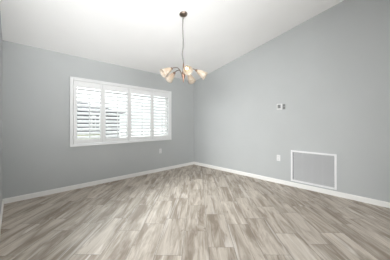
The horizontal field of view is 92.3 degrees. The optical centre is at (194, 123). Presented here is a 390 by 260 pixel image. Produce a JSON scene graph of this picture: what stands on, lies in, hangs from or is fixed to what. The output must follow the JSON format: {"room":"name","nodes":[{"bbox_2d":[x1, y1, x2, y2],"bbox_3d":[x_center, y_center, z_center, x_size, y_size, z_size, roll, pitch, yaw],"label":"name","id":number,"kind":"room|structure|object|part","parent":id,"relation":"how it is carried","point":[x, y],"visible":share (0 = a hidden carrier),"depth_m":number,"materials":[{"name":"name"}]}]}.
{"room":"empty dining room","nodes":[
{"label":"empty dining room","id":0,"kind":"room"},
{"bbox_2d":[0,14,2,212],"bbox_3d":[-2.122,-0.281,1.935,0.120,2.958,2.540,0,0,-44],"label":"wall","id":1,"kind":"structure","parent":0,"point":[1,40],"depth_m":2.54,"materials":[{"name":"grey paint"}]},
{"bbox_2d":[0,199,3,232],"bbox_3d":[-2.020,1.159,1.927,0.014,0.078,2.386,0,0,-44],"label":"baseboard","id":2,"kind":"structure","parent":1,"relation":"attached to","point":[2,206],"depth_m":2.36,"materials":[{"name":"white paint"}]},
{"bbox_2d":[3,41,193,198],"bbox_3d":[-1.495,-0.022,4.216,3.957,2.440,0.140,0,0,-44],"label":"wall","id":3,"kind":"structure","parent":0,"point":[38,156],"depth_m":3.28,"materials":[{"name":"grey paint"}]},
{"bbox_2d":[3,162,193,203],"bbox_3d":[-1.441,1.159,4.161,3.957,0.078,0.014,0,0,-44],"label":"baseboard","id":4,"kind":"structure","parent":3,"relation":"attached to","point":[72,187],"depth_m":3.52,"materials":[{"name":"white paint"}]},
{"bbox_2d":[70,76,171,146],"bbox_3d":[-1.437,-0.215,4.143,2.253,1.265,0.087,0,0,-44],"label":"plantation shutter","id":5,"kind":"object","parent":3,"relation":"attached to","point":[104,87],"visible":1,"depth_m":3.88,"materials":[{"name":"white paint"}]},
{"bbox_3d":[-2.037,-0.210,3.569,0.486,1.157,0.034,0,0,-44],"label":"shutter panel","id":6,"kind":"part","parent":5,"relation":"part of","materials":[{"name":"white paint"}]},
{"bbox_3d":[-1.996,-0.192,3.548,0.014,0.927,0.012,0,0,-44],"label":"tilt rod","id":7,"kind":"part","parent":5,"relation":"part of","materials":[{"name":"white paint"}]},
{"bbox_3d":[-1.664,-0.210,3.931,0.544,1.157,0.034,0,0,-44],"label":"shutter panel","id":8,"kind":"part","parent":5,"relation":"part of","materials":[{"name":"white paint"}]},
{"bbox_3d":[-1.617,-0.192,3.916,0.014,0.927,0.012,0,0,-44],"label":"tilt rod","id":9,"kind":"part","parent":5,"relation":"part of","materials":[{"name":"white paint"}]},
{"bbox_3d":[-1.248,-0.210,4.335,0.576,1.157,0.034,0,0,-44],"label":"shutter panel","id":10,"kind":"part","parent":5,"relation":"part of","materials":[{"name":"white paint"}]},
{"bbox_3d":[-0.855,-0.210,4.716,0.511,1.157,0.034,0,0,-44],"label":"shutter panel","id":11,"kind":"part","parent":5,"relation":"part of","materials":[{"name":"white paint"}]},
{"bbox_2d":[126,93,166,133],"bbox_3d":[-1.530,-0.212,4.238,2.153,1.170,0.050,0,0,-44],"label":"window","id":12,"kind":"structure","parent":3,"relation":"in","point":[126,93],"depth_m":4.95,"materials":[{"name":"white paint"}]},
{"bbox_2d":[0,0,343,79],"bbox_3d":[-0.103,-2.013,0.885,6.840,1.601,6.860,0,0,-44],"label":"ceiling","id":13,"kind":"structure","parent":0,"point":[144,35],"depth_m":3.02,"materials":[{"name":"white paint"}]},
{"bbox_2d":[160,11,207,83],"bbox_3d":[-0.191,-1.134,2.812,0.705,1.047,0.696,0,0,-44],"label":"chandelier","id":14,"kind":"object","parent":13,"relation":"hanging from","point":[187,70],"visible":1,"depth_m":2.77,"materials":[{"name":"beige glass"}]},
{"bbox_3d":[-0.419,-0.729,2.664,0.173,0.154,0.130,0,0,-44],"label":"lamp shade","id":15,"kind":"part","parent":14,"relation":"part of","materials":[{"name":"white glass"}]},
{"bbox_3d":[-0.392,-0.729,2.981,0.131,0.154,0.173,0,0,-44],"label":"lamp shade","id":16,"kind":"part","parent":14,"relation":"part of","materials":[{"name":"white glass"}]},
{"bbox_3d":[-0.180,-1.210,2.805,0.033,0.737,0.019,0,0,0],"label":"cord","id":17,"kind":"part","parent":14,"relation":"part of","materials":[{"name":"grey plastic"}]},
{"bbox_3d":[-0.113,-0.729,2.521,0.142,0.154,0.169,0,0,-44],"label":"lamp shade","id":18,"kind":"part","parent":14,"relation":"part of","materials":[{"name":"white glass"}]},
{"bbox_3d":[-0.077,-0.729,3.077,0.171,0.154,0.135,0,0,-44],"label":"lamp shade","id":19,"kind":"part","parent":14,"relation":"part of","materials":[{"name":"white glass"}]},
{"bbox_3d":[0.112,-0.729,2.799,0.172,0.154,0.128,0,0,21],"label":"lamp shade","id":20,"kind":"part","parent":14,"relation":"part of","materials":[{"name":"white glass"}]},
{"bbox_2d":[0,164,389,259],"bbox_3d":[-0.096,1.228,0.878,6.600,0.060,6.600,0,0,-44],"label":"floor","id":21,"kind":"structure","parent":0,"point":[191,212],"depth_m":2.29,"materials":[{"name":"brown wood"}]},
{"bbox_2d":[194,0,389,201],"bbox_3d":[2.266,-0.735,3.269,0.120,3.865,6.740,0,0,-44],"label":"wall","id":22,"kind":"structure","parent":0,"point":[330,72],"depth_m":3.35,"materials":[{"name":"grey paint"}]},
{"bbox_2d":[277,104,281,109],"bbox_3d":[1.691,-0.340,3.755,0.028,0.124,0.104,0,0,-44],"label":"thermostat","id":23,"kind":"object","parent":22,"relation":"attached to","point":[279,106],"visible":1,"depth_m":3.74,"materials":[{"name":"white plastic"}]},
{"bbox_2d":[194,162,389,207],"bbox_3d":[2.272,1.159,3.167,0.014,0.078,6.586,0,0,-44],"label":"baseboard","id":24,"kind":"structure","parent":22,"relation":"attached to","point":[307,187],"depth_m":3.38,"materials":[{"name":"white paint"}]},
{"bbox_2d":[291,150,336,189],"bbox_3d":[2.093,0.801,3.348,0.018,0.589,0.710,0,0,-44],"label":"air vent","id":25,"kind":"object","parent":22,"relation":"in","point":[311,168],"visible":1,"depth_m":3.32,"materials":[{"name":"white metal"}]},
{"label":"outside","id":26,"kind":"structure","parent":0,"visible":0},
{"bbox_2d":[120,129,164,136],"bbox_3d":[-20.979,1.423,27.127,60.000,0.150,59.840,0,0,-44],"label":"ground","id":27,"kind":"structure","parent":26,"point":[140,129],"depth_m":28.81,"materials":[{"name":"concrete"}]},
{"bbox_2d":[77,102,124,137],"bbox_3d":[-13.432,-0.602,14.830,12.700,3.900,9.000,0,0,-44],"label":"neighbouring house","id":28,"kind":"structure","parent":27,"relation":"on","point":[77,102],"depth_m":14.88,"materials":[{"name":"grey paint"}]},
{"bbox_3d":[-9.162,1.333,9.498,10.400,0.030,5.400,0,0,-44],"label":"lawn","id":29,"kind":"structure","parent":27,"relation":"on","visible":0},
{"bbox_2d":[77,134,99,139],"bbox_3d":[-7.970,1.038,13.581,2.431,0.620,0.747,0,0,-44],"label":"clipped hedge","id":30,"kind":"object","parent":29,"relation":"on","point":[92,134],"visible":0.1,"depth_m":13.59,"materials":[{"name":"green plant"}]}
]}

